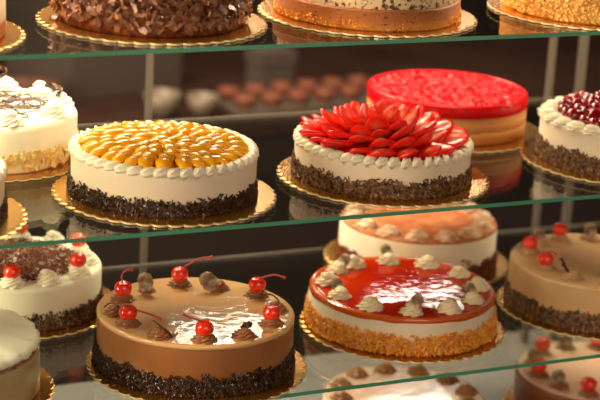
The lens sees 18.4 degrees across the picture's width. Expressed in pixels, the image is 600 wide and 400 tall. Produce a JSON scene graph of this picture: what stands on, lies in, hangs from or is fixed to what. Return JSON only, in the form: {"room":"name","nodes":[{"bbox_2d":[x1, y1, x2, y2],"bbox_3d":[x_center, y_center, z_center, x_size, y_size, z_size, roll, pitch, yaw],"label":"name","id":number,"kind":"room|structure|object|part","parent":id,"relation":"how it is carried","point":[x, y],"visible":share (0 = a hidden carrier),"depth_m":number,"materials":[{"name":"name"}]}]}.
{"room":"food shop","nodes":[
{"label":"food shop","id":0,"kind":"room"},
{"bbox_2d":[0,0,597,54],"bbox_3d":[-1.567,-1.659,7.050,12.000,2.750,0.100,-5,19,-24],"label":"wall","id":1,"kind":"structure","parent":0,"point":[490,21],"depth_m":8.32,"materials":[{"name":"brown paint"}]},
{"bbox_3d":[0.029,0.860,3.961,12.000,0.100,10.000,-5,19,-24],"label":"floor","id":2,"kind":"structure","parent":0,"visible":0},
{"bbox_2d":[0,25,599,399],"bbox_3d":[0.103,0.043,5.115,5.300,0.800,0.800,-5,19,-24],"label":"display case","id":3,"kind":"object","parent":2,"relation":"on","point":[522,62],"depth_m":4.71,"materials":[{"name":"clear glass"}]},
{"bbox_2d":[10,76,65,92],"bbox_3d":[-0.672,-0.248,4.393,0.260,0.090,0.100,-9,21,-35],"label":"cake","id":4,"kind":"object","parent":3,"relation":"on","point":[25,82],"visible":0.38,"depth_m":4.38,"materials":[{"name":"brown food"}]},
{"bbox_2d":[6,0,181,101],"bbox_3d":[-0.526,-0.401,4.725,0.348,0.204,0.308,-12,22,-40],"label":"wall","id":5,"kind":"structure","parent":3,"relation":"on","point":[90,77],"depth_m":4.61,"materials":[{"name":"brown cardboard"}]},
{"bbox_3d":[-0.522,-0.482,4.700,0.348,0.034,0.308,-12,22,-40],"label":"box lid","id":6,"kind":"part","parent":5,"relation":"part of","materials":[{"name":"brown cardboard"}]},
{"bbox_2d":[144,88,180,118],"bbox_3d":[-0.332,-0.230,4.446,0.090,0.060,0.090,-5,19,-24],"label":"bowl","id":7,"kind":"object","parent":3,"relation":"on","point":[165,101],"visible":0.8,"depth_m":4.42,"materials":[{"name":"white ceramic"}]},
{"bbox_2d":[186,91,218,116],"bbox_3d":[-0.237,-0.229,4.480,0.080,0.050,0.080,-5,19,-24],"label":"bowl","id":8,"kind":"object","parent":3,"relation":"on","point":[201,104],"visible":0.99,"depth_m":4.46,"materials":[{"name":"white ceramic"}]},
{"bbox_2d":[245,48,297,88],"bbox_3d":[-0.076,-0.341,4.786,0.108,0.104,0.088,-7,19,-30],"label":"box","id":9,"kind":"object","parent":3,"relation":"on","point":[264,66],"visible":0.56,"depth_m":4.75,"materials":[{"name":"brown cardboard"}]},
{"bbox_3d":[-0.074,-0.374,4.776,0.108,0.034,0.088,-7,19,-30],"label":"box lid","id":10,"kind":"part","parent":9,"relation":"part of","materials":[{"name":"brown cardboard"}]},
{"bbox_2d":[215,83,366,115],"bbox_3d":[0.010,-0.256,4.682,0.480,0.012,0.200,-7,19,-30],"label":"serving tray","id":11,"kind":"object","parent":3,"relation":"on","point":[286,106],"visible":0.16,"depth_m":4.59,"materials":[{"name":"grey metal"}]},
{"bbox_2d":[217,85,240,99],"bbox_3d":[-0.177,-0.269,4.613,0.060,0.031,0.060,-5,19,-24],"label":"tart","id":12,"kind":"object","parent":11,"relation":"on","point":[226,92],"visible":0.96,"depth_m":4.59,"materials":[{"name":"brown food"}]},
{"bbox_2d":[233,93,257,107],"bbox_3d":[-0.135,-0.245,4.543,0.060,0.031,0.060,-5,19,-24],"label":"tart","id":13,"kind":"object","parent":11,"relation":"on","point":[242,100],"visible":1,"depth_m":4.52,"materials":[{"name":"brown food"}]},
{"bbox_2d":[244,83,267,97],"bbox_3d":[-0.111,-0.277,4.651,0.060,0.031,0.060,-5,19,-24],"label":"tart","id":14,"kind":"object","parent":11,"relation":"on","point":[256,89],"visible":0.89,"depth_m":4.63,"materials":[{"name":"brown food"}]},
{"bbox_2d":[261,91,284,105],"bbox_3d":[-0.069,-0.253,4.580,0.060,0.031,0.060,-5,19,-24],"label":"tart","id":15,"kind":"object","parent":11,"relation":"on","point":[269,98],"visible":1,"depth_m":4.56,"materials":[{"name":"brown food"}]},
{"bbox_2d":[271,81,293,95],"bbox_3d":[-0.045,-0.284,4.688,0.060,0.031,0.060,-5,19,-24],"label":"tart","id":16,"kind":"object","parent":11,"relation":"on","point":[283,87],"visible":0.88,"depth_m":4.67,"materials":[{"name":"brown food"}]},
{"bbox_2d":[287,89,310,103],"bbox_3d":[-0.003,-0.261,4.618,0.060,0.031,0.060,-5,19,-24],"label":"tart","id":17,"kind":"object","parent":11,"relation":"on","point":[297,96],"visible":1,"depth_m":4.60,"materials":[{"name":"brown food"}]},
{"bbox_2d":[297,79,319,93],"bbox_3d":[0.021,-0.292,4.726,0.060,0.031,0.060,-5,19,-24],"label":"tart","id":18,"kind":"object","parent":11,"relation":"on","point":[306,84],"visible":0.91,"depth_m":4.71,"materials":[{"name":"brown food"}]},
{"bbox_2d":[313,87,336,101],"bbox_3d":[0.063,-0.268,4.656,0.060,0.031,0.060,-5,19,-24],"label":"tart","id":19,"kind":"object","parent":11,"relation":"on","point":[326,94],"visible":1,"depth_m":4.64,"materials":[{"name":"brown food"}]},
{"bbox_2d":[322,77,344,91],"bbox_3d":[0.087,-0.300,4.764,0.060,0.031,0.060,-5,19,-24],"label":"tart","id":20,"kind":"object","parent":11,"relation":"on","point":[333,82],"visible":0.89,"depth_m":4.74,"materials":[{"name":"brown food"}]},
{"bbox_2d":[339,85,362,98],"bbox_3d":[0.129,-0.276,4.694,0.060,0.031,0.060,-5,19,-24],"label":"tart","id":21,"kind":"object","parent":11,"relation":"on","point":[347,91],"visible":1,"depth_m":4.67,"materials":[{"name":"brown food"}]},
{"bbox_2d":[348,75,369,88],"bbox_3d":[0.153,-0.307,4.802,0.060,0.031,0.060,-5,19,-24],"label":"tart","id":22,"kind":"object","parent":11,"relation":"on","point":[358,80],"visible":0.9,"depth_m":4.78,"materials":[{"name":"brown food"}]},
{"bbox_2d":[0,96,599,248],"bbox_3d":[0.152,-0.067,2.734,2.850,0.005,0.520,-5,19,-24],"label":"glass shelf","id":23,"kind":"object","parent":3,"relation":"attached to","point":[42,243],"visible":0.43,"depth_m":2.44,"materials":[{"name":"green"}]},
{"bbox_2d":[0,198,27,238],"bbox_3d":[-0.492,0.019,2.312,0.300,0.003,0.299,4,17,2],"label":"cake board","id":24,"kind":"object","parent":23,"relation":"on","point":[17,217],"visible":0.91,"depth_m":2.31,"materials":[{"name":"gold metal"}]},
{"bbox_2d":[0,157,8,223],"bbox_3d":[-0.494,-0.019,2.307,0.257,0.076,0.257,-4,18,-23],"label":"cake","id":25,"kind":"object","parent":24,"relation":"on","point":[4,206],"visible":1,"depth_m":2.31,"materials":[{"name":"beige food"}]},
{"bbox_2d":[5,159,70,181],"bbox_3d":[-0.441,-0.068,2.611,0.299,0.003,0.300,-1,17,-13],"label":"cake board","id":26,"kind":"object","parent":23,"relation":"on","point":[61,169],"visible":0.21,"depth_m":2.51,"materials":[{"name":"gold metal"}]},
{"bbox_2d":[0,65,78,174],"bbox_3d":[-0.438,-0.117,2.596,0.259,0.098,0.258,2,17,-4],"label":"cake","id":27,"kind":"object","parent":26,"relation":"on","point":[38,124],"visible":0.85,"depth_m":2.54,"materials":[{"name":"beige food"}]},
{"bbox_2d":[51,174,276,227],"bbox_3d":[-0.181,-0.010,2.468,0.300,0.003,0.299,6,17,9],"label":"cake board","id":28,"kind":"object","parent":23,"relation":"on","point":[266,198],"visible":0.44,"depth_m":2.37,"materials":[{"name":"gold metal"}]},
{"bbox_2d":[66,120,258,218],"bbox_3d":[-0.182,-0.049,2.463,0.257,0.076,0.257,16,21,37],"label":"cake","id":29,"kind":"object","parent":28,"relation":"on","point":[159,168],"visible":1,"depth_m":2.38,"materials":[{"name":"beige food"}]},
{"bbox_3d":[0.046,-0.141,2.958,2.850,0.005,0.003,-5,19,-24],"label":"trim","id":30,"kind":"part","parent":23,"relation":"part of","materials":[{"name":"grey"}]},
{"bbox_2d":[276,157,488,207],"bbox_3d":[0.117,-0.034,2.605,0.299,0.003,0.300,-8,20,-34],"label":"cake board","id":31,"kind":"object","parent":23,"relation":"on","point":[479,184],"visible":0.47,"depth_m":2.51,"materials":[{"name":"gold metal"}]},
{"bbox_2d":[290,99,473,199],"bbox_3d":[0.117,-0.084,2.595,0.258,0.099,0.258,12,19,26],"label":"cake","id":32,"kind":"object","parent":31,"relation":"on","point":[381,149],"visible":1,"depth_m":2.52,"materials":[{"name":"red food"}]},
{"bbox_2d":[472,121,537,152],"bbox_3d":[0.226,-0.114,2.890,0.299,0.003,0.300,-11,22,-39],"label":"cake board","id":33,"kind":"object","parent":23,"relation":"on","point":[529,134],"visible":0.12,"depth_m":2.80,"materials":[{"name":"gold metal"}]},
{"bbox_2d":[367,69,527,145],"bbox_3d":[0.227,-0.147,2.880,0.250,0.065,0.250,-5,19,-24],"label":"cake","id":34,"kind":"object","parent":33,"relation":"on","point":[492,110],"visible":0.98,"depth_m":2.82,"materials":[{"name":"red food"}]},
{"bbox_2d":[520,139,599,182],"bbox_3d":[0.479,-0.062,2.764,0.299,0.003,0.300,-13,23,-43],"label":"cake board","id":35,"kind":"object","parent":23,"relation":"on","point":[527,151],"visible":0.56,"depth_m":2.69,"materials":[{"name":"gold metal"}]},
{"bbox_2d":[534,91,599,176],"bbox_3d":[0.480,-0.109,2.753,0.259,0.096,0.258,-5,19,-24],"label":"cake","id":36,"kind":"object","parent":35,"relation":"on","point":[567,137],"visible":1,"depth_m":2.69,"materials":[{"name":"beige food"}]},
{"bbox_2d":[0,31,599,59],"bbox_3d":[0.165,-0.290,2.667,2.850,0.005,0.520,-5,19,-24],"label":"glass shelf","id":37,"kind":"object","parent":3,"relation":"attached to","point":[395,41],"visible":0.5,"depth_m":2.31,"materials":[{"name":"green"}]},
{"bbox_2d":[0,20,25,51],"bbox_3d":[-0.484,-0.204,2.244,0.300,0.003,0.299,9,18,19],"label":"cake board","id":38,"kind":"object","parent":37,"relation":"on","point":[14,35],"visible":0.96,"depth_m":2.25,"materials":[{"name":"gold metal"}]},
{"bbox_2d":[0,0,5,38],"bbox_3d":[-0.481,-0.245,2.231,0.260,0.084,0.260,-5,19,-24],"label":"cake","id":39,"kind":"object","parent":38,"relation":"on","point":[2,2],"visible":1,"depth_m":2.23,"materials":[{"name":"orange food"}]},
{"bbox_2d":[36,5,267,45],"bbox_3d":[-0.192,-0.234,2.398,0.299,0.003,0.300,-1,17,-15],"label":"cake board","id":40,"kind":"object","parent":37,"relation":"on","point":[254,26],"visible":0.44,"depth_m":2.30,"materials":[{"name":"gold metal"}]},
{"bbox_2d":[48,0,253,37],"bbox_3d":[-0.190,-0.285,2.384,0.270,0.103,0.268,-5,19,-24],"label":"cake","id":41,"kind":"object","parent":40,"relation":"on","point":[138,18],"visible":1,"depth_m":2.29,"materials":[{"name":"brown food"}]},
{"bbox_2d":[257,0,477,37],"bbox_3d":[0.092,-0.254,2.518,0.300,0.003,0.299,5,17,5],"label":"cake board","id":42,"kind":"object","parent":37,"relation":"on","point":[468,21],"visible":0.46,"depth_m":2.42,"materials":[{"name":"gold metal"}]},
{"bbox_2d":[273,0,461,31],"bbox_3d":[0.094,-0.289,2.507,0.260,0.070,0.258,-5,19,-24],"label":"cake","id":43,"kind":"object","parent":42,"relation":"on","point":[363,15],"visible":1,"depth_m":2.40,"materials":[{"name":"orange food"}]},
{"bbox_2d":[487,0,599,30],"bbox_3d":[0.417,-0.272,2.640,0.299,0.003,0.300,-6,19,-29],"label":"cake board","id":44,"kind":"object","parent":37,"relation":"on","point":[498,5],"visible":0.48,"depth_m":2.54,"materials":[{"name":"gold metal"}]},
{"bbox_2d":[501,0,599,24],"bbox_3d":[0.420,-0.311,2.628,0.262,0.080,0.261,-8,20,-33],"label":"cake","id":45,"kind":"object","parent":44,"relation":"on","point":[571,11],"visible":1,"depth_m":2.53,"materials":[{"name":"orange food"}]},
{"bbox_2d":[102,222,599,399],"bbox_3d":[0.144,0.158,2.792,2.850,0.005,0.543,-5,19,-24],"label":"glass shelf","id":46,"kind":"object","parent":3,"relation":"attached to","point":[596,223],"visible":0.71,"depth_m":2.63,"materials":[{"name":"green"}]},
{"bbox_2d":[32,367,54,399],"bbox_3d":[-0.467,0.242,2.383,0.300,0.003,0.299,10,18,20],"label":"cake board","id":47,"kind":"object","parent":46,"relation":"on","point":[46,390],"visible":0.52,"depth_m":2.40,"materials":[{"name":"gold metal"}]},
{"bbox_2d":[0,308,40,399],"bbox_3d":[-0.465,0.198,2.370,0.261,0.089,0.261,-5,19,-24],"label":"cake","id":48,"kind":"object","parent":47,"relation":"on","point":[20,340],"visible":1,"depth_m":2.33,"materials":[{"name":"beige food"}]},
{"bbox_3d":[-0.463,0.170,2.361,0.261,0.029,0.260,-5,19,-24],"label":"cream lid","id":49,"kind":"part","parent":48,"relation":"part of","materials":[{"name":"beige food"}]},
{"bbox_2d":[39,286,109,338],"bbox_3d":[-0.416,0.150,2.698,0.299,0.003,0.300,-8,20,-33],"label":"cake board","id":50,"kind":"object","parent":46,"relation":"on","point":[91,322],"visible":0.16,"depth_m":2.60,"materials":[{"name":"gold metal"}]},
{"bbox_2d":[0,222,104,331],"bbox_3d":[-0.414,0.105,2.685,0.262,0.093,0.262,13,19,28],"label":"cake","id":51,"kind":"object","parent":50,"relation":"on","point":[55,286],"visible":0.9,"depth_m":2.62,"materials":[{"name":"beige food"}]},
{"bbox_2d":[86,349,306,399],"bbox_3d":[-0.140,0.222,2.511,0.300,0.003,0.299,-13,23,-43],"label":"cake board","id":52,"kind":"object","parent":46,"relation":"on","point":[299,372],"visible":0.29,"depth_m":2.42,"materials":[{"name":"gold metal"}]},
{"bbox_2d":[91,255,295,398],"bbox_3d":[-0.142,0.162,2.504,0.277,0.118,0.278,-9,21,-35],"label":"cake","id":53,"kind":"object","parent":52,"relation":"on","point":[206,335],"visible":1,"depth_m":2.43,"materials":[{"name":"brown food"}]},
{"bbox_3d":[-0.235,0.103,2.515,0.018,0.020,0.006,-6,23,-24],"label":"cherry stem","id":54,"kind":"part","parent":53,"relation":"part of","materials":[{"name":"red food"}]},
{"bbox_3d":[-0.200,0.151,2.428,0.036,0.014,0.005,5,17,7],"label":"cherry stem","id":55,"kind":"part","parent":53,"relation":"part of","materials":[{"name":"red food"}]},
{"bbox_3d":[-0.137,0.152,2.379,0.031,0.017,0.005,-3,18,-20],"label":"cherry stem","id":56,"kind":"part","parent":53,"relation":"part of","materials":[{"name":"red food"}]},
{"bbox_3d":[-0.145,0.087,2.584,0.046,0.021,0.005,0,17,-10],"label":"cherry stem","id":57,"kind":"part","parent":53,"relation":"part of","materials":[{"name":"red food"}]},
{"bbox_3d":[-0.039,0.107,2.560,0.039,0.009,0.006,3,17,0],"label":"cherry stem","id":58,"kind":"part","parent":53,"relation":"part of","materials":[{"name":"red food"}]},
{"bbox_3d":[0.033,0.081,3.025,2.850,0.005,0.003,-5,19,-24],"label":"trim","id":59,"kind":"part","parent":46,"relation":"part of","materials":[{"name":"grey"}]},
{"bbox_2d":[299,309,504,363],"bbox_3d":[0.149,0.182,2.700,0.300,0.003,0.299,-8,20,-32],"label":"cake board","id":60,"kind":"object","parent":46,"relation":"on","point":[499,336],"visible":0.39,"depth_m":2.59,"materials":[{"name":"gold metal"}]},
{"bbox_2d":[302,244,497,356],"bbox_3d":[0.148,0.141,2.694,0.286,0.080,0.286,-13,23,-42],"label":"cake","id":61,"kind":"object","parent":60,"relation":"on","point":[388,304],"visible":1,"depth_m":2.62,"materials":[{"name":"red food"}]},
{"bbox_2d":[324,238,508,282],"bbox_3d":[0.188,0.094,2.995,0.299,0.003,0.300,-8,20,-34],"label":"cake board","id":62,"kind":"object","parent":46,"relation":"on","point":[330,252],"visible":0.2,"depth_m":2.97,"materials":[{"name":"gold metal"}]},
{"bbox_2d":[335,202,496,276],"bbox_3d":[0.190,0.055,2.983,0.262,0.081,0.262,0,17,-12],"label":"cake","id":63,"kind":"object","parent":62,"relation":"on","point":[449,237],"visible":0.6,"depth_m":2.91,"materials":[{"name":"beige food"}]},
{"bbox_2d":[496,285,599,340],"bbox_3d":[0.450,0.161,2.826,0.299,0.003,0.300,5,17,5],"label":"cake board","id":64,"kind":"object","parent":46,"relation":"on","point":[500,297],"visible":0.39,"depth_m":2.73,"materials":[{"name":"gold metal"}]},
{"bbox_2d":[503,223,599,334],"bbox_3d":[0.452,0.110,2.813,0.276,0.103,0.277,4,17,1],"label":"cake","id":65,"kind":"object","parent":64,"relation":"on","point":[551,279],"visible":1,"depth_m":2.74,"materials":[{"name":"brown food"}]},
{"bbox_2d":[503,388,512,399],"bbox_3d":[0.479,0.347,3.018,0.299,0.003,0.300,10,18,20],"label":"cake board","id":66,"kind":"object","parent":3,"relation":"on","point":[509,394],"visible":0.16,"depth_m":3.06,"materials":[{"name":"gold metal"}]},
{"bbox_2d":[512,335,599,399],"bbox_3d":[0.483,0.296,3.003,0.268,0.104,0.267,-3,18,-20],"label":"cake","id":67,"kind":"object","parent":66,"relation":"on","point":[580,379],"visible":0.94,"depth_m":2.97,"materials":[{"name":"brown food"}]},
{"bbox_3d":[0.159,0.366,2.894,0.299,0.003,0.300,6,17,10],"label":"cake board","id":68,"kind":"object","parent":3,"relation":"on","visible":0},
{"bbox_2d":[323,362,483,399],"bbox_3d":[0.160,0.328,2.883,0.253,0.077,0.253,-5,19,-24],"label":"cake","id":69,"kind":"object","parent":68,"relation":"on","point":[447,388],"visible":0.97,"depth_m":2.91,"materials":[{"name":"beige food"}]}
]}

